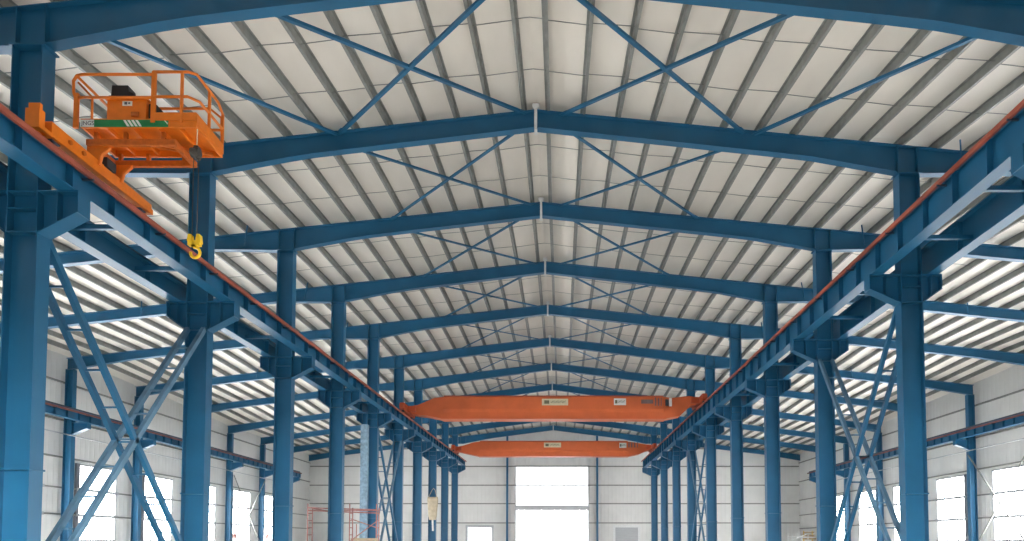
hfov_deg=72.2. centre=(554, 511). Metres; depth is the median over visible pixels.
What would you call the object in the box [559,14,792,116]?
brace
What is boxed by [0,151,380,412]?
purlin
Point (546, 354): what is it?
rod
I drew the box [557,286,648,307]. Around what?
brace
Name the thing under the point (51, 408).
beam
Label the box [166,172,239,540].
column
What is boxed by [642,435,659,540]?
column
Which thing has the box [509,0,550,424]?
purlin
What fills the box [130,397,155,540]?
wall column
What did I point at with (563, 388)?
rafter
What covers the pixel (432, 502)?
canvas bag
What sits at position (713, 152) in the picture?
brace
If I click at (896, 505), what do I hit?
window
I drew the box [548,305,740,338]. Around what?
rafter
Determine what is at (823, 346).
column
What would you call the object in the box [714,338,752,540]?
column
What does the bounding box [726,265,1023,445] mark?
purlin
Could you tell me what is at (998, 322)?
purlin
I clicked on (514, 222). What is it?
brace
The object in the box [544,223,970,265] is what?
rod
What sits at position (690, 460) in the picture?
brace
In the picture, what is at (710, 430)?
column
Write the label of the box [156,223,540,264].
rod
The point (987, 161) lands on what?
beam
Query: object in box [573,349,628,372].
brace
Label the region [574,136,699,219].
brace
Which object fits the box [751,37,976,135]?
brace
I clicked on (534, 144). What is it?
rod
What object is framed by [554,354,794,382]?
rod
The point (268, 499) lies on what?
window
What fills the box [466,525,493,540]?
door
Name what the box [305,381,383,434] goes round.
purlin
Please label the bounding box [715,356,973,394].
rafter
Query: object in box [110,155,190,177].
rafter
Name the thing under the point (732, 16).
purlin
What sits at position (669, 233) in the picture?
brace
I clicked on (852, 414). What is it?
brace
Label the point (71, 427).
wall column
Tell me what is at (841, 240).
rafter
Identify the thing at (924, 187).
purlin
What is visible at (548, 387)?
rafter
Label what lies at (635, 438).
rafter
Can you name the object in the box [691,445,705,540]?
brace
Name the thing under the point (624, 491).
wall
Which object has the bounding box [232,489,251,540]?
window
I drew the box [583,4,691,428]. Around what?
purlin
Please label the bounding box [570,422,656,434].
rafter
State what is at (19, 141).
beam
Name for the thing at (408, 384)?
rafter
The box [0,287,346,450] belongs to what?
purlin
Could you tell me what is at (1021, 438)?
pipe
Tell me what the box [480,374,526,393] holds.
brace
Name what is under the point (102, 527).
window
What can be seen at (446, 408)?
crane
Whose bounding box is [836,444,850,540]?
wall column
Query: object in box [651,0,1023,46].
rafter
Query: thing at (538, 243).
rod
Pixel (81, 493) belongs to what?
brace
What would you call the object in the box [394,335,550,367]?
rafter
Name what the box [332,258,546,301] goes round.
rafter
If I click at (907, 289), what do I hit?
column
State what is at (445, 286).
brace
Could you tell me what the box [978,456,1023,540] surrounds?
rod
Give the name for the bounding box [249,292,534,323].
rod
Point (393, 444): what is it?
brace
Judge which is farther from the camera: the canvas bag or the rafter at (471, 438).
the rafter at (471, 438)
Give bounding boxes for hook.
[187,129,202,258]
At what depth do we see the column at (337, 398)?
38.62 m
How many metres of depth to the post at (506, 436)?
92.36 m
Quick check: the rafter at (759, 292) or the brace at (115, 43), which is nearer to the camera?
the brace at (115, 43)
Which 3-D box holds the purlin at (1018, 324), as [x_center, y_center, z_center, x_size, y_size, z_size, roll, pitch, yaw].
[27.484,-9.695,50.763,0.237,2.367,84.550,0,-3,0]
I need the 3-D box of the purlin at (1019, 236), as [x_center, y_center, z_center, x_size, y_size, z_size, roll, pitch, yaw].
[20.310,-10.431,50.796,0.350,2.392,84.550,0,-3,0]
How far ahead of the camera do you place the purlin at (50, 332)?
50.73 m
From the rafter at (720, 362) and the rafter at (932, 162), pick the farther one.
the rafter at (720, 362)
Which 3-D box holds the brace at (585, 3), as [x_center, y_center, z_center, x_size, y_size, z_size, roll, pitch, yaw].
[3.050,-12.819,20.097,0.220,0.530,10.039,-2,-3,42]
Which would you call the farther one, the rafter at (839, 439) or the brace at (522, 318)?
the rafter at (839, 439)
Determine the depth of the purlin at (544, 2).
24.17 m
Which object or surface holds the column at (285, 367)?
on the floor
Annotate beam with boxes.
[0,103,466,464]
[0,161,451,458]
[45,400,301,477]
[641,99,1023,467]
[659,175,1023,459]
[807,411,1023,477]
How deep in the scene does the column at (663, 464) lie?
76.58 m
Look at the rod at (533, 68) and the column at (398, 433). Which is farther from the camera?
the column at (398, 433)
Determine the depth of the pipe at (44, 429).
54.10 m
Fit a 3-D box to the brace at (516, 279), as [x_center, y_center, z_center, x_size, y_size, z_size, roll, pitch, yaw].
[-3.975,-13.320,42.793,0.220,0.685,9.858,2,-4,-43]
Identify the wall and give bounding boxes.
[0,337,309,540]
[308,425,800,540]
[799,365,1023,540]
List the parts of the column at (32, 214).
splice plate, cap plate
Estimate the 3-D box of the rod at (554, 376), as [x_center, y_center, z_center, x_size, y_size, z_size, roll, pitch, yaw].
[10.067,-11.628,66.783,20.616,2.603,0.098,0,-3,0]
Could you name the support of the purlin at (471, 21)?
attached to the ceiling
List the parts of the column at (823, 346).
cap plate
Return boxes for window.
[73,463,118,540]
[140,475,173,540]
[209,486,216,540]
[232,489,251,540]
[264,495,271,540]
[837,495,844,540]
[857,489,876,540]
[892,486,899,540]
[935,474,968,540]
[990,465,1023,540]
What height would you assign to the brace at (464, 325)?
0.856 m
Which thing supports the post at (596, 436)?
on the floor
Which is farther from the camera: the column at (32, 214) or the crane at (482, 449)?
the crane at (482, 449)
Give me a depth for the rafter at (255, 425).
69.15 m
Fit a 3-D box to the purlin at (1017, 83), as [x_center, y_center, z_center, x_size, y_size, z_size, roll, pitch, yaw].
[13.136,-11.167,50.829,0.463,2.418,84.550,0,-3,0]
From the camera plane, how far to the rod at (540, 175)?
29.00 m
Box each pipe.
[44,429,272,480]
[836,438,1023,480]
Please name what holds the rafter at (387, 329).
on the column at (373, 418)
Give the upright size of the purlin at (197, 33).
2.456 m
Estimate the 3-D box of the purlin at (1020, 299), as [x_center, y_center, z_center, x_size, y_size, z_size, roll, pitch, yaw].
[25.092,-9.940,50.774,0.275,2.375,84.550,0,-3,0]
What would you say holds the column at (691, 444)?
on the floor
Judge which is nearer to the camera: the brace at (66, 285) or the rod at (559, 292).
the brace at (66, 285)
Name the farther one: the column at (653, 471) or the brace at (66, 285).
the column at (653, 471)
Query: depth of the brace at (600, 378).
66.43 m
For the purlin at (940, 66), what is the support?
attached to the ceiling
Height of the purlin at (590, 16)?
2.497 m
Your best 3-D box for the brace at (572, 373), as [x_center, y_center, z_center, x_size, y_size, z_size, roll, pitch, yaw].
[3.150,-12.335,65.521,0.220,0.968,9.831,-2,-3,42]
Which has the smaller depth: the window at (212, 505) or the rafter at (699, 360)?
the rafter at (699, 360)
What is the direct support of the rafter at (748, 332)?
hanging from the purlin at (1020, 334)
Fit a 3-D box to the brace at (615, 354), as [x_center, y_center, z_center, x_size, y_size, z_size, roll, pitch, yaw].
[3.575,-12.714,57.931,0.220,0.816,9.932,2,-3,-43]
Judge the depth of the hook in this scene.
16.36 m
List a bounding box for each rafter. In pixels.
[0,6,14,54]
[0,225,277,273]
[0,282,331,336]
[14,0,413,51]
[66,322,367,369]
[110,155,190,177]
[135,356,393,396]
[190,103,538,175]
[212,380,413,412]
[227,400,427,433]
[260,417,441,444]
[278,197,543,250]
[294,427,451,452]
[309,437,459,460]
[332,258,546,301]
[368,301,549,338]
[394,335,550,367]
[414,360,552,389]
[429,381,552,399]
[452,422,536,434]
[460,424,553,443]
[537,109,918,175]
[542,202,830,250]
[546,261,776,301]
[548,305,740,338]
[550,337,714,367]
[552,363,694,389]
[553,384,647,395]
[554,425,648,443]
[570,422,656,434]
[649,436,800,460]
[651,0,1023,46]
[657,427,814,451]
[667,416,847,443]
[695,380,896,410]
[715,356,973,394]
[723,405,881,432]
[741,322,1023,365]
[777,282,1023,321]
[831,225,1023,262]
[918,139,1011,177]
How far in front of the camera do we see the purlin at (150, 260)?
44.08 m
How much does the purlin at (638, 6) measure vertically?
2.482 m
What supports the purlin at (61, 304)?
attached to the ceiling
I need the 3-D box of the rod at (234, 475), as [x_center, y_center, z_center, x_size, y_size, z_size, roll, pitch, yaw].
[-31.650,0.416,72.605,0.100,7.769,7.373,0,-3,0]
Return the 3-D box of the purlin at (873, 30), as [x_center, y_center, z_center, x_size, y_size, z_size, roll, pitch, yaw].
[8.353,-11.658,50.851,0.538,2.435,84.550,0,-3,0]
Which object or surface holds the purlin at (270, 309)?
attached to the ceiling
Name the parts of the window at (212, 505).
pane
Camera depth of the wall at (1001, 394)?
57.10 m
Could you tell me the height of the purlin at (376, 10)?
2.480 m
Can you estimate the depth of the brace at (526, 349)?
58.64 m
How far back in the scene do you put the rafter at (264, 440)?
76.84 m
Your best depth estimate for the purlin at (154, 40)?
23.82 m
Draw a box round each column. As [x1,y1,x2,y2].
[0,43,90,540]
[60,369,90,540]
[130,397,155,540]
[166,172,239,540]
[225,433,243,540]
[258,444,272,540]
[260,249,314,540]
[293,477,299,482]
[318,301,361,540]
[356,338,392,537]
[384,367,414,540]
[406,390,432,540]
[422,418,445,540]
[437,423,456,540]
[449,435,465,540]
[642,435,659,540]
[651,423,671,540]
[662,416,686,540]
[675,390,702,540]
[692,367,724,540]
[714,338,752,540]
[745,301,790,540]
[790,249,848,540]
[809,477,815,482]
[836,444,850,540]
[864,172,941,540]
[869,433,883,540]
[953,394,978,540]
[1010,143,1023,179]
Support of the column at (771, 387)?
on the floor
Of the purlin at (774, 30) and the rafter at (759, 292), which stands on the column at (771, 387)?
the rafter at (759, 292)
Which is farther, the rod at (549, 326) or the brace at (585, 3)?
the rod at (549, 326)
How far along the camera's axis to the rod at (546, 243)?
36.56 m
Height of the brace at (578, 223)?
0.385 m
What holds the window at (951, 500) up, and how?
in the wall at (1001, 394)
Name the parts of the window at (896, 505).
pane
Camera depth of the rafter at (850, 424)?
69.17 m
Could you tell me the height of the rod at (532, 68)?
2.279 m
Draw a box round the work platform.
[25,70,223,214]
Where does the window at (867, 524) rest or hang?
in the wall at (1001, 394)
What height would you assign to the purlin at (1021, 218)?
2.397 m
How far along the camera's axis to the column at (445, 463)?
76.60 m
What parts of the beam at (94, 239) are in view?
rail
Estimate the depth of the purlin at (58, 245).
36.95 m
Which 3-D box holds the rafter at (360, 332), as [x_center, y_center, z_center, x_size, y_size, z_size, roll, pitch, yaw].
[-22.315,-10.893,46.247,19.890,3.051,0.680,0,-3,0]
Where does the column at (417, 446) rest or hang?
on the floor
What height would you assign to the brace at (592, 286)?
0.601 m
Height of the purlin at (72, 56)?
2.452 m
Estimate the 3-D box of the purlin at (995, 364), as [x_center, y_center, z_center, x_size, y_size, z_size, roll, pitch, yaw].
[31.071,-9.327,50.746,0.181,2.354,84.550,0,-3,0]
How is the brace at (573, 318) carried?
attached to the rafter at (719, 329)
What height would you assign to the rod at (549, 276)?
2.220 m
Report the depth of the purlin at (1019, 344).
51.92 m
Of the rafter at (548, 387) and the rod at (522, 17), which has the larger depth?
the rafter at (548, 387)
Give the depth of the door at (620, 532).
92.60 m
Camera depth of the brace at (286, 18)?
19.71 m
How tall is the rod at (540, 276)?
2.336 m
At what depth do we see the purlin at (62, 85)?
28.44 m
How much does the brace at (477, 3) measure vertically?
0.480 m
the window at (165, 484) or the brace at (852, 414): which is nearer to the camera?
the brace at (852, 414)
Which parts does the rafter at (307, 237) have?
ridge plate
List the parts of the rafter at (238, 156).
ridge plate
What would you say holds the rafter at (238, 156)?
on the column at (199, 309)
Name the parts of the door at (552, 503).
pane, panel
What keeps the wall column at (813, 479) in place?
on the floor
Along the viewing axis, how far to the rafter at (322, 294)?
38.93 m
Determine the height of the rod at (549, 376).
2.667 m
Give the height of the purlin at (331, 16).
2.469 m
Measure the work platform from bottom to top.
2.396 m
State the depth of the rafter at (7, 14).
16.16 m
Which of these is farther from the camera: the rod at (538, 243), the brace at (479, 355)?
the brace at (479, 355)
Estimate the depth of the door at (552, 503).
92.83 m
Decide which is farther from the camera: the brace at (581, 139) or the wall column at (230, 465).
the wall column at (230, 465)
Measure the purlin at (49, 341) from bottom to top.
2.430 m
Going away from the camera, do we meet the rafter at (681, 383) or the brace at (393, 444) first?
the brace at (393, 444)
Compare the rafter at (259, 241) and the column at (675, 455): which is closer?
the rafter at (259, 241)
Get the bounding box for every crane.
[399,393,707,421]
[451,441,655,457]
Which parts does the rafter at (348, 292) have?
ridge plate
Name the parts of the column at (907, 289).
cap plate, splice plate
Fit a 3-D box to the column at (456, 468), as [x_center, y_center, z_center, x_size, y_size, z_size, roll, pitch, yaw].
[-11.880,-1.933,84.172,2.290,14.635,0.700,0,-3,0]
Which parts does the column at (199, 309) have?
splice plate, cap plate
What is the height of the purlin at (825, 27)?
2.439 m
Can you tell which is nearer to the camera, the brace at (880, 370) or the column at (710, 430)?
the brace at (880, 370)
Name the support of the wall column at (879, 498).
on the floor
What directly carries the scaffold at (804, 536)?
on the floor
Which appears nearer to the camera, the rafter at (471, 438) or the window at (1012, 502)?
the window at (1012, 502)
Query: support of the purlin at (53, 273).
attached to the ceiling
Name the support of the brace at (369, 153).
attached to the rafter at (238, 156)
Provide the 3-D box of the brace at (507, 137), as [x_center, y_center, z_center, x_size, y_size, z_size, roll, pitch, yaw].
[-3.975,-13.322,27.727,0.220,0.303,9.858,2,-4,-43]
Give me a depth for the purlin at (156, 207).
34.53 m
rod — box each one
[0,17,529,73]
[54,68,532,121]
[93,175,539,222]
[134,144,537,188]
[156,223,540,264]
[183,243,542,282]
[234,475,258,540]
[238,481,264,540]
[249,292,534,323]
[271,276,543,306]
[298,326,548,355]
[358,354,547,377]
[364,376,549,400]
[530,17,1023,66]
[533,68,1006,114]
[538,144,931,181]
[540,175,1023,222]
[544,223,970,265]
[546,243,834,272]
[549,276,892,312]
[549,326,757,349]
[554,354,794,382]
[554,376,763,402]
[559,292,871,324]
[968,455,1023,540]
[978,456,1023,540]
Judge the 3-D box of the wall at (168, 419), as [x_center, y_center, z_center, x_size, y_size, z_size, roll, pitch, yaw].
[-32.545,-3.528,42.652,0.310,14.087,100.900,0,-3,0]
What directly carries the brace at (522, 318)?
attached to the rafter at (387, 329)
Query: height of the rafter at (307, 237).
2.400 m
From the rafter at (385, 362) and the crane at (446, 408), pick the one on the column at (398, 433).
the rafter at (385, 362)
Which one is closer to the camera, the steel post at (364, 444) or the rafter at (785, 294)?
the rafter at (785, 294)
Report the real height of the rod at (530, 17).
2.137 m
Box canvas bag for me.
[427,488,437,530]
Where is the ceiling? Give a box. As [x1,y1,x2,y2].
[0,0,1023,453]
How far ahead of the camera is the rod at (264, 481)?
72.94 m
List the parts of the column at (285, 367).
cap plate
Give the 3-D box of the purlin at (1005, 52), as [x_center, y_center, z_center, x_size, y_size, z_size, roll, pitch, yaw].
[11.940,-11.290,50.834,0.482,2.422,84.550,0,-3,0]
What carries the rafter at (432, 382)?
on the column at (417, 446)
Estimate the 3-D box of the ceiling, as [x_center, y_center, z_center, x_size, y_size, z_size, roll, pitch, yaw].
[0.000,-11.297,43.052,66.000,5.956,101.000,0,-3,0]
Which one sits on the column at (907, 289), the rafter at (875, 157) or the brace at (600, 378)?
the rafter at (875, 157)
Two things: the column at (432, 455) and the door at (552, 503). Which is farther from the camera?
the door at (552, 503)
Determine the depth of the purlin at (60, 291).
43.90 m
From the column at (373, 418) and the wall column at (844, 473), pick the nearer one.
the column at (373, 418)
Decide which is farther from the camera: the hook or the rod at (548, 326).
the rod at (548, 326)
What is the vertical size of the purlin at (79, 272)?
2.439 m
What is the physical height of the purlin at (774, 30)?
2.443 m
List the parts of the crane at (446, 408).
connection plate, panel, connection plate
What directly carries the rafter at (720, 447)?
attached to the ceiling
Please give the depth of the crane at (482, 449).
77.11 m
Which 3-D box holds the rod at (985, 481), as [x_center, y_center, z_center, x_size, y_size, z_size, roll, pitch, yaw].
[31.650,-0.611,49.778,0.110,7.775,7.280,0,-3,0]
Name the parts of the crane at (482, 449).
panel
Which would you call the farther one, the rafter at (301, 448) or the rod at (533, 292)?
the rafter at (301, 448)
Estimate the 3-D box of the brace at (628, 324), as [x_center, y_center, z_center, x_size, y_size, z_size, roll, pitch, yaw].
[3.575,-13.055,50.338,0.220,0.803,9.932,2,-3,-43]
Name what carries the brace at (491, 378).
attached to the rafter at (548, 387)
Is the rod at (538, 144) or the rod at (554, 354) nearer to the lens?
the rod at (538, 144)
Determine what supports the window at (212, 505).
in the wall at (168, 419)
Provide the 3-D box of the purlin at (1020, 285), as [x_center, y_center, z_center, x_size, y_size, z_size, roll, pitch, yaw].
[23.897,-10.063,50.779,0.294,2.380,84.550,0,-3,0]
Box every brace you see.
[45,327,205,540]
[49,240,182,540]
[107,40,338,135]
[276,15,527,114]
[337,0,484,134]
[363,152,534,205]
[378,432,397,540]
[379,441,401,540]
[389,135,512,220]
[414,232,538,264]
[421,221,518,276]
[443,277,521,317]
[445,286,540,306]
[459,318,523,349]
[464,325,542,339]
[470,349,526,373]
[479,355,543,364]
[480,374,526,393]
[491,378,544,385]
[556,354,616,364]
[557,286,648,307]
[557,324,630,339]
[558,151,719,206]
[558,232,676,264]
[558,378,605,384]
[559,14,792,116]
[572,373,619,392]
[573,277,652,316]
[573,318,638,348]
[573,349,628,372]
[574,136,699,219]
[574,222,671,276]
[577,0,746,133]
[688,450,705,540]
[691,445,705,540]
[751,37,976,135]
[818,359,899,540]
[830,308,896,540]
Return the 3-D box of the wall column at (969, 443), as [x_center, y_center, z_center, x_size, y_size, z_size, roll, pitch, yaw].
[31.560,-2.491,53.666,1.680,13.005,0.600,0,-3,0]
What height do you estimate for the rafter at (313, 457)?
3.238 m
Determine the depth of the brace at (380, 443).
49.48 m
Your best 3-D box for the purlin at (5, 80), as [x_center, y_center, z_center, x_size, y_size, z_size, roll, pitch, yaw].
[-14.795,-10.953,50.819,0.444,2.449,84.550,0,-3,0]
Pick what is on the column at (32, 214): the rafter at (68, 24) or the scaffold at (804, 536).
the rafter at (68, 24)
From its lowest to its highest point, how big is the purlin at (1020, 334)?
2.363 m
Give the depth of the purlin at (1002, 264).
38.40 m
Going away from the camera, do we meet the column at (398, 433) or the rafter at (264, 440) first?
the column at (398, 433)
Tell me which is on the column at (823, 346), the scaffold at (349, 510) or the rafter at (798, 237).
the rafter at (798, 237)
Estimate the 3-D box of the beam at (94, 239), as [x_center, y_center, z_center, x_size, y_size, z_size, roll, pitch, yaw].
[-11.965,-6.861,47.307,1.890,2.336,75.900,0,-3,0]
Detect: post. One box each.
[359,424,368,537]
[506,436,507,540]
[596,436,597,540]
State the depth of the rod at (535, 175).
28.99 m
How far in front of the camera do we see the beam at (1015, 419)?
53.44 m
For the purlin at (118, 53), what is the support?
attached to the ceiling
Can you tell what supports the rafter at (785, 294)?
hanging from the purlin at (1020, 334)
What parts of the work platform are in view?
corner post, motor, label plate, under frame, guard post, guard post, guard post, guard post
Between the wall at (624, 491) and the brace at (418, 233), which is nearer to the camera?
the brace at (418, 233)
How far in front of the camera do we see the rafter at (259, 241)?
31.41 m
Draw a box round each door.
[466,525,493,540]
[515,467,588,540]
[613,525,639,540]
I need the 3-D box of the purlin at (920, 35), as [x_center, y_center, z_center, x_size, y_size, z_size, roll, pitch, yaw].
[9.549,-11.535,50.845,0.519,2.431,84.550,0,-3,0]
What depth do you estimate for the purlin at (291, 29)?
22.85 m
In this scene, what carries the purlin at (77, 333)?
attached to the ceiling
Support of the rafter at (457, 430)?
on the column at (456, 468)
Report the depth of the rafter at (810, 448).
84.44 m
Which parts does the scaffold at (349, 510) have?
ladder frame, ladder frame, ladder frame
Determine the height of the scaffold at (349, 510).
3.925 m
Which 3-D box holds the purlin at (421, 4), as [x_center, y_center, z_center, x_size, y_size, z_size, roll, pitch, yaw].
[-3.151,-12.268,50.878,0.632,2.491,84.550,0,-3,0]
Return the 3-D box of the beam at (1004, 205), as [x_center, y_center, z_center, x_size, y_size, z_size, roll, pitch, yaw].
[11.890,-7.478,47.334,2.040,1.140,75.900,0,-3,0]
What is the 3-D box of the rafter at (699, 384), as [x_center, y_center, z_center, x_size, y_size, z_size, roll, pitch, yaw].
[22.315,-10.049,61.424,19.890,3.154,0.680,0,-3,0]
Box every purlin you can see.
[0,0,461,436]
[0,70,441,437]
[0,101,393,403]
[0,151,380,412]
[0,230,382,445]
[0,245,358,438]
[0,274,355,449]
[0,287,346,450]
[0,299,328,448]
[0,310,328,452]
[0,321,320,453]
[10,55,451,437]
[49,283,359,446]
[50,0,470,434]
[52,239,391,444]
[142,33,479,433]
[150,260,405,441]
[185,26,488,432]
[214,267,424,440]
[231,21,497,431]
[278,15,506,430]
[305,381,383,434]
[323,10,515,429]
[369,5,523,428]
[415,0,532,427]
[463,0,541,425]
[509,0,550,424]
[541,0,556,425]
[565,0,594,426]
[574,0,643,427]
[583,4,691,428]
[592,9,739,429]
[601,14,785,430]
[609,19,836,431]
[618,24,884,432]
[627,29,931,433]
[636,36,976,434]
[645,44,1021,435]
[657,72,1023,435]
[667,132,987,435]
[681,176,1009,439]
[702,215,1023,440]
[716,231,1023,439]
[717,261,1011,444]
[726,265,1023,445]
[743,281,1023,443]
[744,295,1023,447]
[753,308,1023,448]
[761,322,1023,449]
[780,330,1023,448]
[780,340,1023,451]
[788,349,1023,452]
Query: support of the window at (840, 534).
in the wall at (1001, 394)
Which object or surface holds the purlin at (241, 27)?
attached to the ceiling
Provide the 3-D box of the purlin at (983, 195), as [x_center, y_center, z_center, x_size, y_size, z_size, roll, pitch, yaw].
[16.723,-10.799,50.812,0.406,2.405,84.550,0,-3,0]
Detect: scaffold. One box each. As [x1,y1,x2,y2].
[307,503,379,540]
[788,531,816,540]
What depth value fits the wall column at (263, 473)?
76.52 m

